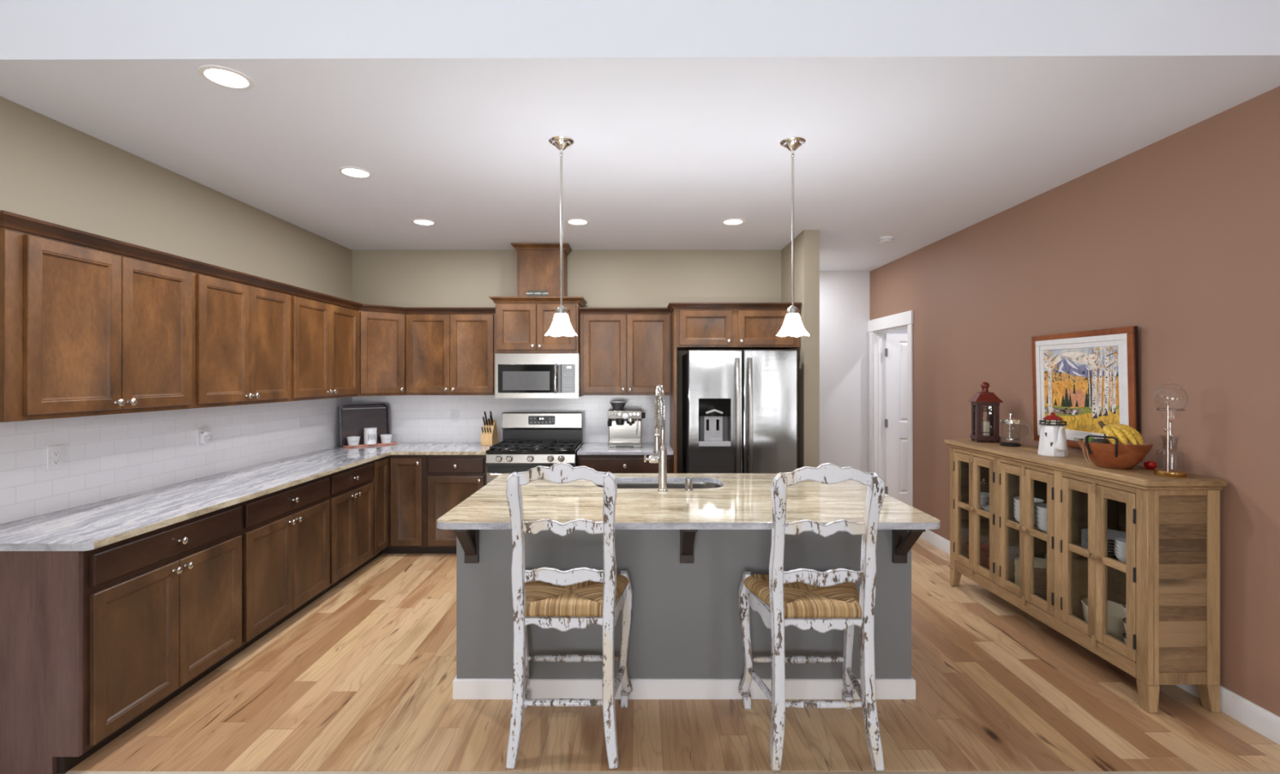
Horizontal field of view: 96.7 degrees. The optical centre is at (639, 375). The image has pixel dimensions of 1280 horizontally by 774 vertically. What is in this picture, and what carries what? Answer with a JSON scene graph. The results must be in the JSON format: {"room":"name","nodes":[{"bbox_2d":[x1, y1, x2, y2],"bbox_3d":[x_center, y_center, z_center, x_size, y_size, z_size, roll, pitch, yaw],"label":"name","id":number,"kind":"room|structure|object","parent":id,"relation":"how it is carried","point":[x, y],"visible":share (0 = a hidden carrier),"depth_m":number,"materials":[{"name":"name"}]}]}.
{"room":"kitchen","nodes":[
{"label":"kitchen","id":0,"kind":"room"},
{"bbox_2d":[0,96,351,300],"bbox_3d":[-2.892,-0.105,0.860,0.120,3.350,9.720,0,0,0],"label":"wall","id":1,"kind":"structure","parent":0,"point":[51,171],"depth_m":3.25,"materials":[{"name":"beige paint"}]},
{"bbox_2d":[0,226,191,422],"bbox_3d":[-2.621,-0.207,2.669,0.420,0.775,0.922,0,0,0],"label":"upper cabinet","id":2,"kind":"object","parent":1,"relation":"attached to","point":[85,331],"visible":1,"depth_m":2.52,"materials":[{"name":"brown wood"}]},
{"bbox_2d":[0,210,495,313],"bbox_3d":[-2.357,-0.603,3.824,1.010,0.052,3.445,0,0,20],"label":"crown molding","id":3,"kind":"structure","parent":2,"relation":"attached to","point":[7,219],"depth_m":3.02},
{"bbox_2d":[0,396,352,524],"bbox_3d":[-2.828,0.413,3.916,0.008,0.486,3.367,0,0,0],"label":"tile backsplash","id":4,"kind":"structure","parent":1,"relation":"attached to","point":[105,456],"depth_m":3.22,"materials":[{"name":"tile"}]},
{"bbox_2d":[46,444,62,471],"bbox_3d":[-2.820,0.395,2.745,0.008,0.116,0.072,0,0,0],"label":"wall outlet","id":5,"kind":"object","parent":4,"relation":"attached to","point":[54,453],"visible":1,"depth_m":2.74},
{"bbox_2d":[196,427,205,447],"bbox_3d":[-2.820,0.398,3.662,0.008,0.116,0.072,0,0,0],"label":"wall outlet","id":6,"kind":"object","parent":4,"relation":"attached to","point":[199,431],"visible":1,"depth_m":3.64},
{"bbox_2d":[200,431,211,444],"bbox_3d":[-2.788,0.396,3.668,0.055,0.080,0.052,0,0,0],"label":"night light","id":7,"kind":"object","parent":6,"relation":"attached to","point":[204,437],"visible":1,"depth_m":3.65,"materials":[{"name":"white plastic"}]},
{"bbox_2d":[191,271,289,408],"bbox_3d":[-2.621,-0.207,3.568,0.420,0.775,0.876,0,0,0],"label":"upper cabinet","id":8,"kind":"object","parent":1,"relation":"attached to","point":[241,331],"visible":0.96,"depth_m":3.46,"materials":[{"name":"brown wood"}]},
{"bbox_2d":[289,293,358,401],"bbox_3d":[-2.621,-0.207,4.494,0.420,0.775,0.976,0,0,0],"label":"upper cabinet","id":9,"kind":"object","parent":1,"relation":"attached to","point":[324,335],"visible":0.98,"depth_m":4.39,"materials":[{"name":"brown wood"}]},
{"bbox_2d":[351,249,781,473],"bbox_3d":[-0.719,0.166,5.660,4.227,2.809,0.120,0,0,0],"label":"wall","id":10,"kind":"structure","parent":0,"point":[388,277],"depth_m":5.60,"materials":[{"name":"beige paint"}]},
{"bbox_2d":[358,310,405,396],"bbox_3d":[-2.491,-0.207,5.286,0.664,0.775,0.610,0,0,0],"label":"upper cabinet","id":11,"kind":"object","parent":10,"relation":"attached to","point":[381,335],"visible":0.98,"depth_m":5.11,"materials":[{"name":"brown wood"}]},
{"bbox_2d":[405,313,495,395],"bbox_3d":[-1.747,-0.207,5.404,0.842,0.775,0.374,0,0,0],"label":"upper cabinet","id":12,"kind":"object","parent":10,"relation":"attached to","point":[446,353],"visible":0.94,"depth_m":5.26,"materials":[{"name":"brown wood"}]},
{"bbox_2d":[352,395,669,442],"bbox_3d":[-1.264,0.403,5.596,3.119,0.506,0.008,0,0,0],"label":"tile backsplash","id":13,"kind":"structure","parent":10,"relation":"attached to","point":[413,418],"depth_m":5.59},
{"bbox_2d":[451,409,458,422],"bbox_3d":[-1.815,0.395,5.588,0.072,0.116,0.008,0,0,0],"label":"wall outlet","id":14,"kind":"object","parent":13,"relation":"attached to","point":[455,413],"visible":1,"depth_m":5.59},
{"bbox_2d":[488,296,586,353],"bbox_3d":[-0.938,-0.461,5.362,0.849,0.512,0.458,0,0,0],"label":"upper cabinet","id":15,"kind":"object","parent":10,"relation":"attached to","point":[522,323],"visible":0.95,"depth_m":5.17,"materials":[{"name":"brown wood"}]},
{"bbox_2d":[526,290,548,296],"bbox_3d":[-0.925,-0.746,5.165,0.198,0.056,0.029,0,0,0],"label":"word sign","id":16,"kind":"object","parent":15,"relation":"on","point":[530,293],"visible":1,"depth_m":5.15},
{"bbox_2d":[494,353,583,398],"bbox_3d":[-0.929,-0.001,5.340,0.756,0.405,0.491,0,0,0],"label":"microwave","id":17,"kind":"object","parent":15,"relation":"attached to","point":[517,375],"visible":0.98,"depth_m":5.14,"materials":[{"name":"grey metal"}]},
{"bbox_2d":[511,243,572,296],"bbox_3d":[-0.932,-0.977,5.439,0.536,0.519,0.302,0,0,0],"label":"duct cover","id":18,"kind":"object","parent":15,"relation":"on","point":[538,264],"visible":0.82,"depth_m":5.34,"materials":[{"name":"brown wood"}]},
{"bbox_2d":[579,306,671,395],"bbox_3d":[-0.129,-0.225,5.404,0.849,0.809,0.374,0,0,0],"label":"upper cabinet","id":19,"kind":"object","parent":10,"relation":"attached to","point":[624,350],"visible":0.99,"depth_m":5.26,"materials":[{"name":"brown wood"}]},
{"bbox_2d":[666,302,801,350],"bbox_3d":[0.822,-0.439,5.232,1.140,0.381,0.718,0,0,0],"label":"upper cabinet","id":20,"kind":"object","parent":10,"relation":"attached to","point":[742,326],"visible":0.92,"depth_m":4.91,"materials":[{"name":"brown wood"}]},
{"bbox_2d":[0,29,1279,271],"bbox_3d":[0.592,-1.289,4.694,7.087,0.100,5.012,0,0,0],"label":"ceiling","id":21,"kind":"structure","parent":0,"point":[919,139],"depth_m":2.75,"materials":[{"name":"paint"}]},
{"bbox_2d":[197,64,254,89],"bbox_3d":[-1.714,-1.236,2.362,0.192,0.006,0.192,0,0,0],"label":"recessed light","id":22,"kind":"object","parent":21,"relation":"in","point":[222,76],"visible":1,"depth_m":2.35,"materials":[{"name":"white"}]},
{"bbox_2d":[337,166,373,177],"bbox_3d":[-1.729,-1.236,3.463,0.192,0.006,0.192,0,0,0],"label":"recessed light","id":23,"kind":"object","parent":21,"relation":"in","point":[352,171],"visible":1,"depth_m":3.46,"materials":[{"name":"white"}]},
{"bbox_2d":[411,218,436,225],"bbox_3d":[-1.737,-1.236,4.580,0.192,0.006,0.192,0,0,0],"label":"recessed light","id":24,"kind":"object","parent":21,"relation":"in","point":[418,221],"visible":1,"depth_m":4.58,"materials":[{"name":"white"}]},
{"bbox_2d":[545,135,577,336],"bbox_3d":[-0.413,-0.726,3.000,0.171,1.027,0.165,0,0,0],"label":"pendant light","id":25,"kind":"object","parent":21,"relation":"hanging from","point":[561,325],"visible":1,"depth_m":2.98,"materials":[{"name":"glass"}]},
{"bbox_2d":[565,217,589,225],"bbox_3d":[-0.497,-1.236,4.570,0.192,0.006,0.192,0,0,0],"label":"recessed light","id":26,"kind":"object","parent":21,"relation":"in","point":[576,221],"visible":1,"depth_m":4.56,"materials":[{"name":"white"}]},
{"bbox_2d":[720,217,745,225],"bbox_3d":[0.751,-1.236,4.570,0.192,0.006,0.192,0,0,0],"label":"recessed light","id":27,"kind":"object","parent":21,"relation":"in","point":[734,221],"visible":1,"depth_m":4.56,"materials":[{"name":"white"}]},
{"bbox_2d":[776,136,808,336],"bbox_3d":[0.810,-0.726,3.010,0.171,1.027,0.165,0,0,0],"label":"pendant light","id":28,"kind":"object","parent":21,"relation":"hanging from","point":[793,326],"visible":1,"depth_m":2.99,"materials":[{"name":"white"}]},
{"bbox_2d":[878,235,894,243],"bbox_3d":[2.213,-1.218,5.104,0.136,0.041,0.136,0,0,0],"label":"smoke detector","id":29,"kind":"object","parent":21,"relation":"attached to","point":[885,239],"visible":1,"depth_m":5.06,"materials":[{"name":"grey plastic"}]},
{"bbox_2d":[0,0,1279,34],"bbox_3d":[-0.049,-1.609,2.288,5.808,0.541,0.148,0,0,0],"label":"wall header","id":30,"kind":"structure","parent":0,"point":[16,16],"depth_m":2.21,"materials":[{"name":"paint"}]},
{"bbox_2d":[64,537,1279,773],"bbox_3d":[0.674,1.600,1.550,7.252,0.060,11.300,0,0,0],"label":"floor","id":31,"kind":"structure","parent":0,"point":[361,677],"depth_m":2.62,"materials":[{"name":"brown wood"}]},
{"bbox_2d":[0,551,82,773],"bbox_3d":[-2.509,1.128,2.236,0.623,0.884,0.016,0,0,0],"label":"end panel","id":32,"kind":"object","parent":31,"relation":"on","point":[41,592],"visible":1,"depth_m":2.23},
{"bbox_2d":[56,502,241,773],"bbox_3d":[-2.483,1.128,2.691,0.678,0.884,0.892,0,0,0],"label":"base cabinet","id":33,"kind":"object","parent":31,"relation":"on","point":[162,607],"visible":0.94,"depth_m":2.56,"materials":[{"name":"brown wood"}]},
{"bbox_2d":[0,442,493,551],"bbox_3d":[-2.071,0.670,3.906,1.505,0.030,3.369,0,0,0],"label":"countertop","id":34,"kind":"structure","parent":33,"relation":"on","point":[92,526],"depth_m":2.96,"materials":[{"name":"grey stone"}]},
{"bbox_2d":[337,402,390,446],"bbox_3d":[-2.605,0.455,5.393,0.440,0.397,0.088,0,0,-39],"label":"serving tray","id":35,"kind":"object","parent":34,"relation":"on","point":[353,418],"visible":0.78,"depth_m":5.38,"materials":[{"name":"grey plastic"}]},
{"bbox_2d":[342,441,397,448],"bbox_3d":[-2.519,0.646,5.333,0.466,0.014,0.077,0,0,-39],"label":"cutting board","id":36,"kind":"object","parent":34,"relation":"on","point":[393,442],"visible":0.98,"depth_m":5.30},
{"bbox_2d":[346,435,359,445],"bbox_3d":[-2.634,0.600,5.237,0.111,0.078,0.111,0,0,-39],"label":"ramekin","id":37,"kind":"object","parent":36,"relation":"on","point":[353,440],"visible":1,"depth_m":5.20,"materials":[{"name":"white ceramic"}]},
{"bbox_2d":[363,426,377,444],"bbox_3d":[-2.522,0.562,5.329,0.114,0.154,0.114,0,0,-39],"label":"canister","id":38,"kind":"object","parent":36,"relation":"on","point":[370,433],"visible":1,"depth_m":5.29,"materials":[{"name":"white ceramic"}]},
{"bbox_2d":[380,434,392,443],"bbox_3d":[-2.413,0.600,5.418,0.107,0.078,0.107,0,0,-39],"label":"ramekin","id":39,"kind":"object","parent":36,"relation":"on","point":[385,438],"visible":1,"depth_m":5.38,"materials":[{"name":"white ceramic"}]},
{"bbox_2d":[480,419,498,445],"bbox_3d":[-1.429,0.538,5.425,0.110,0.234,0.160,0,0,8],"label":"knife block","id":40,"kind":"object","parent":34,"relation":"on","point":[486,439],"visible":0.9,"depth_m":5.37,"materials":[{"name":"brown wood"}]},
{"bbox_2d":[227,475,329,660],"bbox_3d":[-2.483,1.128,3.576,0.678,0.884,0.878,0,0,0],"label":"base cabinet","id":41,"kind":"object","parent":31,"relation":"on","point":[286,532],"visible":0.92,"depth_m":3.48,"materials":[{"name":"brown wood"}]},
{"bbox_2d":[318,461,373,597],"bbox_3d":[-2.483,1.128,4.340,0.678,0.884,0.650,0,0,0],"label":"base cabinet","id":42,"kind":"object","parent":31,"relation":"on","point":[351,497],"visible":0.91,"depth_m":4.29,"materials":[{"name":"brown wood"}]},
{"bbox_2d":[362,454,430,567],"bbox_3d":[-2.337,1.128,5.128,0.969,0.884,0.925,0,0,0],"label":"base cabinet","id":43,"kind":"object","parent":31,"relation":"on","point":[400,481],"visible":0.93,"depth_m":4.93,"materials":[{"name":"brown wood"}]},
{"bbox_2d":[426,454,487,553],"bbox_3d":[-1.584,1.128,5.244,0.536,0.884,0.692,0,0,0],"label":"base cabinet","id":44,"kind":"object","parent":31,"relation":"on","point":[451,479],"visible":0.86,"depth_m":4.94,"materials":[{"name":"brown wood"}]},
{"bbox_2d":[485,412,582,484],"bbox_3d":[-0.929,0.959,5.181,0.762,1.222,0.788,0,0,0],"label":"range","id":45,"kind":"object","parent":31,"relation":"on","point":[531,440],"visible":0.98,"depth_m":5.30,"materials":[{"name":"grey metal"}]},
{"bbox_2d":[485,441,582,453],"bbox_3d":[-0.929,0.649,5.157,0.760,0.030,0.636,0,0,0],"label":"cooktop","id":46,"kind":"object","parent":45,"relation":"in","point":[502,447],"depth_m":4.97,"materials":[{"name":"black metal"}]},
{"bbox_2d":[505,462,632,768],"bbox_3d":[-0.311,0.960,2.496,0.554,1.230,0.514,0,0,0],"label":"counter stool","id":47,"kind":"object","parent":31,"relation":"on","point":[545,597],"visible":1,"depth_m":2.32,"materials":[{"name":"white paint"}]},
{"bbox_2d":[577,454,673,473],"bbox_3d":[-0.124,1.128,5.244,0.832,0.884,0.692,0,0,0],"label":"base cabinet","id":48,"kind":"object","parent":31,"relation":"on","point":[613,464],"visible":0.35,"depth_m":4.93,"materials":[{"name":"brown wood"}]},
{"bbox_2d":[577,442,673,454],"bbox_3d":[-0.124,0.670,5.258,0.838,0.030,0.666,0,0,0],"label":"countertop","id":49,"kind":"structure","parent":48,"relation":"on","point":[587,448],"depth_m":5.01,"materials":[{"name":"grey stone"}]},
{"bbox_2d":[607,400,645,448],"bbox_3d":[-0.120,0.443,5.312,0.362,0.423,0.464,0,0,0],"label":"espresso machine","id":50,"kind":"object","parent":49,"relation":"on","point":[624,424],"visible":1,"depth_m":5.25,"materials":[{"name":"silver metal"}]},
{"bbox_2d":[608,440,641,448],"bbox_3d":[-0.135,0.625,5.202,0.304,0.058,0.126,0,0,0],"label":"drip tray","id":51,"kind":"object","parent":50,"relation":"on","point":[611,443],"depth_m":5.14,"materials":[{"name":"silver metal"}]},
{"bbox_2d":[670,308,676,473],"bbox_3d":[0.309,0.487,5.257,0.024,2.165,0.668,0,0,0],"label":"panel","id":52,"kind":"object","parent":31,"relation":"on","point":[673,315],"visible":0.57,"depth_m":4.93,"materials":[{"name":"brown wood"}]},
{"bbox_2d":[452,529,925,699],"bbox_3d":[0.216,1.129,3.185,2.247,0.883,1.210,0,0,0],"label":"kitchen island","id":53,"kind":"object","parent":31,"relation":"on","point":[686,641],"visible":0.63,"depth_m":2.77,"materials":[{"name":"paint"}]},
{"bbox_2d":[436,473,940,529],"bbox_3d":[0.221,0.671,3.184,2.292,0.031,1.286,0,0,0],"label":"island countertop","id":54,"kind":"structure","parent":53,"relation":"on","point":[743,501],"depth_m":2.87,"materials":[{"name":"beige stone"}]},
{"bbox_2d":[644,384,667,491],"bbox_3d":[0.092,0.354,3.339,0.136,0.602,0.250,0,0,0],"label":"faucet","id":55,"kind":"object","parent":54,"relation":"on","point":[661,459],"visible":1,"depth_m":3.23,"materials":[{"name":"silver metal"}]},
{"bbox_2d":[597,482,720,488],"bbox_3d":[0.122,0.781,3.492,0.814,0.188,0.382,0,0,0],"label":"sink","id":56,"kind":"object","parent":54,"relation":"in","point":[620,485],"visible":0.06,"depth_m":3.67,"materials":[{"name":"silver metal"}]},
{"bbox_2d":[684,477,693,490],"bbox_3d":[0.283,0.621,3.268,0.048,0.069,0.048,0,0,0],"label":"soap dispenser","id":57,"kind":"object","parent":54,"relation":"on","point":[688,480],"visible":1,"depth_m":3.25,"materials":[{"name":"silver metal"}]},
{"bbox_2d":[682,349,797,473],"bbox_3d":[0.870,0.675,5.123,0.919,1.790,0.833,0,0,0],"label":"refrigerator","id":58,"kind":"object","parent":31,"relation":"on","point":[740,406],"visible":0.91,"depth_m":4.78,"materials":[{"name":"grey metal"}]},
{"bbox_2d":[737,462,884,771],"bbox_3d":[0.748,0.960,2.484,0.554,1.230,0.514,0,0,0],"label":"counter stool","id":59,"kind":"object","parent":31,"relation":"on","point":[803,598],"visible":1,"depth_m":2.31,"materials":[{"name":"white paint"}]},
{"bbox_2d":[944,439,1226,712],"bbox_3d":[2.507,1.025,3.470,0.391,1.090,1.691,0,0,-1],"label":"sideboard","id":60,"kind":"object","parent":31,"relation":"on","point":[1169,583],"visible":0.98,"depth_m":2.92,"materials":[{"name":"brown wood"}]},
{"bbox_2d":[980,492,989,507],"bbox_3d":[2.471,0.893,4.082,0.142,0.092,0.141,0,0,0],"label":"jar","id":61,"kind":"object","parent":60,"relation":"on","point":[984,496],"visible":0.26,"depth_m":4.03,"materials":[{"name":"glass"}]},
{"bbox_2d":[968,382,1003,442],"bbox_3d":[2.520,0.262,4.150,0.177,0.435,0.177,0,0,14],"label":"lantern","id":62,"kind":"object","parent":60,"relation":"on","point":[988,430],"visible":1,"depth_m":4.10,"materials":[{"name":"red metal"}]},
{"bbox_2d":[972,404,996,436],"bbox_3d":[2.520,0.326,4.150,0.142,0.216,0.142,0,0,14],"label":"glass pane","id":63,"kind":"object","parent":62,"relation":"attached to","point":[988,428],"depth_m":4.11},
{"bbox_2d":[982,421,990,435],"bbox_3d":[2.520,0.384,4.150,0.060,0.099,0.060,0,0,14],"label":"candle","id":64,"kind":"object","parent":62,"relation":"on","point":[986,424],"depth_m":4.12,"materials":[{"name":"beige wax"}]},
{"bbox_2d":[1000,413,1031,446],"bbox_3d":[2.552,0.367,3.887,0.124,0.224,0.163,0,0,-21],"label":"press","id":65,"kind":"object","parent":60,"relation":"on","point":[1010,420],"visible":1,"depth_m":3.87,"materials":[{"name":"glass"}]},
{"bbox_2d":[1013,512,1036,525],"bbox_3d":[2.464,0.912,3.605,0.162,0.054,0.162,0,0,0],"label":"bowl","id":66,"kind":"object","parent":60,"relation":"on","point":[1016,517],"visible":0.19,"depth_m":3.59,"materials":[{"name":"white ceramic"}]},
{"bbox_2d":[1013,509,1036,518],"bbox_3d":[2.464,0.886,3.605,0.162,0.054,0.162,0,0,0],"label":"bowl","id":67,"kind":"object","parent":66,"relation":"on","point":[1017,513],"visible":0.18,"depth_m":3.59,"materials":[{"name":"white ceramic"}]},
{"bbox_2d":[1013,505,1036,514],"bbox_3d":[2.464,0.861,3.605,0.162,0.054,0.162,0,0,0],"label":"bowl","id":68,"kind":"object","parent":67,"relation":"on","point":[1017,509],"visible":0.23,"depth_m":3.59,"materials":[{"name":"white ceramic"}]},
{"bbox_2d":[1013,501,1036,510],"bbox_3d":[2.464,0.835,3.605,0.162,0.054,0.162,0,0,0],"label":"bowl","id":69,"kind":"object","parent":68,"relation":"on","point":[1017,505],"visible":0.2,"depth_m":3.59,"materials":[{"name":"white ceramic"}]},
{"bbox_2d":[1013,496,1044,506],"bbox_3d":[2.464,0.808,3.605,0.162,0.054,0.162,0,0,0],"label":"bowl","id":70,"kind":"object","parent":69,"relation":"on","point":[1016,499],"visible":0.32,"depth_m":3.61,"materials":[{"name":"white ceramic"}]},
{"bbox_2d":[1035,594,1046,597],"bbox_3d":[2.507,1.360,3.585,0.240,0.019,0.240,0,0,0],"label":"plate","id":71,"kind":"object","parent":60,"relation":"on","point":[1041,596],"visible":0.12,"depth_m":3.51,"materials":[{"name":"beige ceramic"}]},
{"bbox_2d":[1034,591,1046,595],"bbox_3d":[2.507,1.347,3.586,0.240,0.019,0.240,0,0,0],"label":"plate","id":72,"kind":"object","parent":71,"relation":"on","point":[1038,593],"visible":0.09,"depth_m":3.52,"materials":[{"name":"beige ceramic"}]},
{"bbox_2d":[1014,581,1046,593],"bbox_3d":[2.506,1.335,3.584,0.240,0.019,0.240,0,0,0],"label":"plate","id":73,"kind":"object","parent":72,"relation":"on","point":[1035,591],"visible":0.15,"depth_m":3.52,"materials":[{"name":"beige ceramic"}]},
{"bbox_2d":[1014,579,1046,591],"bbox_3d":[2.506,1.323,3.584,0.240,0.019,0.240,0,0,0],"label":"plate","id":74,"kind":"object","parent":73,"relation":"on","point":[1018,583],"visible":0.1,"depth_m":3.52,"materials":[{"name":"beige ceramic"}]},
{"bbox_2d":[1014,577,1046,589],"bbox_3d":[2.507,1.310,3.584,0.240,0.019,0.240,0,0,0],"label":"plate","id":75,"kind":"object","parent":74,"relation":"on","point":[1035,587],"visible":0.1,"depth_m":3.52,"materials":[{"name":"beige ceramic"}]},
{"bbox_2d":[1014,576,1046,587],"bbox_3d":[2.505,1.298,3.583,0.240,0.019,0.240,0,0,0],"label":"plate","id":76,"kind":"object","parent":75,"relation":"on","point":[1017,579],"visible":0.12,"depth_m":3.52,"materials":[{"name":"beige ceramic"}]},
{"bbox_2d":[1013,573,1046,585],"bbox_3d":[2.504,1.285,3.586,0.240,0.019,0.240,0,0,0],"label":"plate","id":77,"kind":"object","parent":76,"relation":"on","point":[1015,575],"visible":0.2,"depth_m":3.53,"materials":[{"name":"beige ceramic"}]},
{"bbox_2d":[1014,571,1046,583],"bbox_3d":[2.505,1.272,3.585,0.240,0.019,0.240,0,0,0],"label":"plate","id":78,"kind":"object","parent":77,"relation":"on","point":[1015,573],"visible":0.16,"depth_m":3.53,"materials":[{"name":"beige ceramic"}]},
{"bbox_2d":[1014,569,1046,581],"bbox_3d":[2.508,1.260,3.585,0.240,0.019,0.240,0,0,0],"label":"plate","id":79,"kind":"object","parent":78,"relation":"on","point":[1035,579],"visible":0.15,"depth_m":3.52,"materials":[{"name":"beige ceramic"}]},
{"bbox_2d":[1014,568,1046,579],"bbox_3d":[2.506,1.248,3.584,0.240,0.019,0.240,0,0,0],"label":"plate","id":80,"kind":"object","parent":79,"relation":"on","point":[1016,570],"visible":0.19,"depth_m":3.53,"materials":[{"name":"beige ceramic"}]},
{"bbox_2d":[1014,565,1046,577],"bbox_3d":[2.507,1.235,3.584,0.240,0.019,0.240,0,0,0],"label":"plate","id":81,"kind":"object","parent":80,"relation":"on","point":[1018,569],"visible":0.14,"depth_m":3.53,"materials":[{"name":"beige ceramic"}]},
{"bbox_2d":[1014,564,1046,575],"bbox_3d":[2.506,1.222,3.585,0.240,0.019,0.240,0,0,0],"label":"plate","id":82,"kind":"object","parent":81,"relation":"on","point":[1017,566],"visible":0.17,"depth_m":3.53,"materials":[{"name":"beige ceramic"}]},
{"bbox_2d":[1014,562,1046,573],"bbox_3d":[2.506,1.210,3.587,0.240,0.019,0.240,0,0,0],"label":"plate","id":83,"kind":"object","parent":82,"relation":"on","point":[1035,571],"visible":0.2,"depth_m":3.52,"materials":[{"name":"beige ceramic"}]},
{"bbox_2d":[1014,560,1046,571],"bbox_3d":[2.504,1.198,3.584,0.240,0.019,0.240,0,0,0],"label":"plate","id":84,"kind":"object","parent":83,"relation":"on","point":[1015,562],"visible":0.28,"depth_m":3.53,"materials":[{"name":"beige ceramic"}]},
{"bbox_2d":[1014,556,1046,568],"bbox_3d":[2.507,1.185,3.586,0.240,0.019,0.240,0,0,0],"label":"plate","id":85,"kind":"object","parent":84,"relation":"on","point":[1039,562],"visible":0.38,"depth_m":3.62,"materials":[{"name":"beige ceramic"}]},
{"bbox_2d":[961,501,1120,561],"bbox_3d":[2.534,0.949,3.471,0.296,0.018,1.573,0,0,-1],"label":"shelf","id":86,"kind":"object","parent":60,"relation":"attached to","point":[1077,542],"depth_m":3.32,"materials":[{"name":"brown wood"}]},
{"bbox_2d":[1037,412,1068,457],"bbox_3d":[2.498,0.349,3.434,0.190,0.260,0.151,0,0,-44],"label":"lighthouse figurine","id":87,"kind":"object","parent":60,"relation":"on","point":[1052,439],"visible":1,"depth_m":3.39,"materials":[{"name":"white ceramic"}]},
{"bbox_2d":[1080,543,1115,555],"bbox_3d":[2.505,0.930,3.032,0.240,0.019,0.240,0,0,0],"label":"plate","id":88,"kind":"object","parent":60,"relation":"on","point":[1082,544],"visible":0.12,"depth_m":3.01,"materials":[{"name":"white ceramic"}]},
{"bbox_2d":[1080,540,1115,552],"bbox_3d":[2.505,0.914,3.032,0.240,0.019,0.240,0,0,0],"label":"plate","id":89,"kind":"object","parent":88,"relation":"on","point":[1082,541],"visible":0.12,"depth_m":3.02,"materials":[{"name":"white ceramic"}]},
{"bbox_2d":[1081,537,1115,549],"bbox_3d":[2.505,0.899,3.032,0.240,0.019,0.240,0,0,0],"label":"plate","id":90,"kind":"object","parent":89,"relation":"on","point":[1082,539],"visible":0.12,"depth_m":3.01,"materials":[{"name":"white ceramic"}]},
{"bbox_2d":[1080,534,1115,546],"bbox_3d":[2.505,0.883,3.032,0.240,0.019,0.240,0,0,0],"label":"plate","id":91,"kind":"object","parent":90,"relation":"on","point":[1082,535],"visible":0.15,"depth_m":3.02,"materials":[{"name":"white ceramic"}]},
{"bbox_2d":[1081,532,1115,543],"bbox_3d":[2.505,0.868,3.032,0.240,0.019,0.240,0,0,0],"label":"plate","id":92,"kind":"object","parent":91,"relation":"on","point":[1082,533],"visible":0.2,"depth_m":3.01,"materials":[{"name":"white ceramic"}]},
{"bbox_2d":[1080,528,1126,540],"bbox_3d":[2.505,0.853,3.032,0.240,0.019,0.240,0,0,0],"label":"plate","id":93,"kind":"object","parent":92,"relation":"on","point":[1111,534],"visible":0.43,"depth_m":3.07,"materials":[{"name":"white ceramic"}]},
{"bbox_2d":[1080,597,1125,641],"bbox_3d":[2.502,1.302,3.028,0.209,0.136,0.311,0,0,-1],"label":"pitcher","id":94,"kind":"object","parent":60,"relation":"on","point":[1115,611],"visible":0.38,"depth_m":2.95,"materials":[{"name":"beige ceramic"}]},
{"bbox_2d":[1077,433,1153,469],"bbox_3d":[2.486,0.393,2.985,0.326,0.173,0.306,0,0,0],"label":"fruit bowl","id":95,"kind":"object","parent":60,"relation":"on","point":[1117,455],"visible":0.84,"depth_m":2.90,"materials":[{"name":"brown wood"}]},
{"bbox_2d":[1097,420,1143,444],"bbox_3d":[2.481,0.304,2.945,0.147,0.126,0.194,0,0,-41],"label":"banana bunch","id":96,"kind":"object","parent":95,"relation":"in","point":[1122,433],"visible":0.94,"depth_m":2.91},
{"bbox_2d":[1143,460,1156,469],"bbox_3d":[2.625,0.459,2.925,0.051,0.042,0.051,0,0,0],"label":"tomato","id":97,"kind":"object","parent":60,"relation":"on","point":[1149,464],"visible":1,"depth_m":2.91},
{"bbox_2d":[1153,383,1187,477],"bbox_3d":[2.545,0.245,2.729,0.128,0.468,0.139,0,0,29],"label":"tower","id":98,"kind":"object","parent":60,"relation":"on","point":[1166,472],"visible":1,"depth_m":2.70,"materials":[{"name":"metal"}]},
{"bbox_2d":[781,230,819,468],"bbox_3d":[1.460,0.166,5.794,0.131,2.809,1.932,0,0,0],"label":"wall partition","id":99,"kind":"structure","parent":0,"point":[806,243],"depth_m":4.83,"materials":[{"name":"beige paint"}]},
{"bbox_2d":[819,271,870,472],"bbox_3d":[2.131,0.166,6.820,1.209,2.809,0.120,0,0,0],"label":"wall","id":100,"kind":"structure","parent":0,"point":[844,296],"depth_m":6.76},
{"bbox_2d":[870,85,1279,716],"bbox_3d":[2.792,-0.105,3.890,0.115,3.350,5.980,0,0,0],"label":"wall","id":101,"kind":"structure","parent":0,"point":[1175,238],"depth_m":2.98,"materials":[{"name":"paint"}]},
{"bbox_2d":[867,310,913,506],"bbox_3d":[2.723,0.458,6.219,0.024,2.225,1.080,0,0,0],"label":"trim","id":102,"kind":"structure","parent":101,"relation":"attached to","point":[904,318],"depth_m":5.85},
{"bbox_2d":[873,324,907,480],"bbox_3d":[2.800,0.525,6.215,0.130,2.090,0.885,0,0,0],"label":"trim","id":103,"kind":"structure","parent":101,"relation":"attached to","point":[878,335],"depth_m":6.64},
{"bbox_2d":[884,333,907,504],"bbox_3d":[3.272,0.534,6.631,0.860,2.048,0.054,0,0,-3],"label":"door","id":104,"kind":"structure","parent":101,"relation":"in","point":[895,344],"depth_m":6.61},
{"bbox_2d":[1031,325,1140,448],"bbox_3d":[2.706,0.086,3.498,0.034,0.716,0.797,-1,0,0],"label":"framed painting","id":105,"kind":"object","parent":101,"relation":"attached to","point":[1086,378],"visible":0.85,"depth_m":3.43,"materials":[{"name":"paper"}]},
{"bbox_2d":[919,529,1279,745],"bbox_3d":[2.728,1.514,3.295,0.014,0.113,4.790,0,0,0],"label":"baseboard","id":106,"kind":"structure","parent":101,"relation":"attached to","point":[1255,717],"depth_m":2.57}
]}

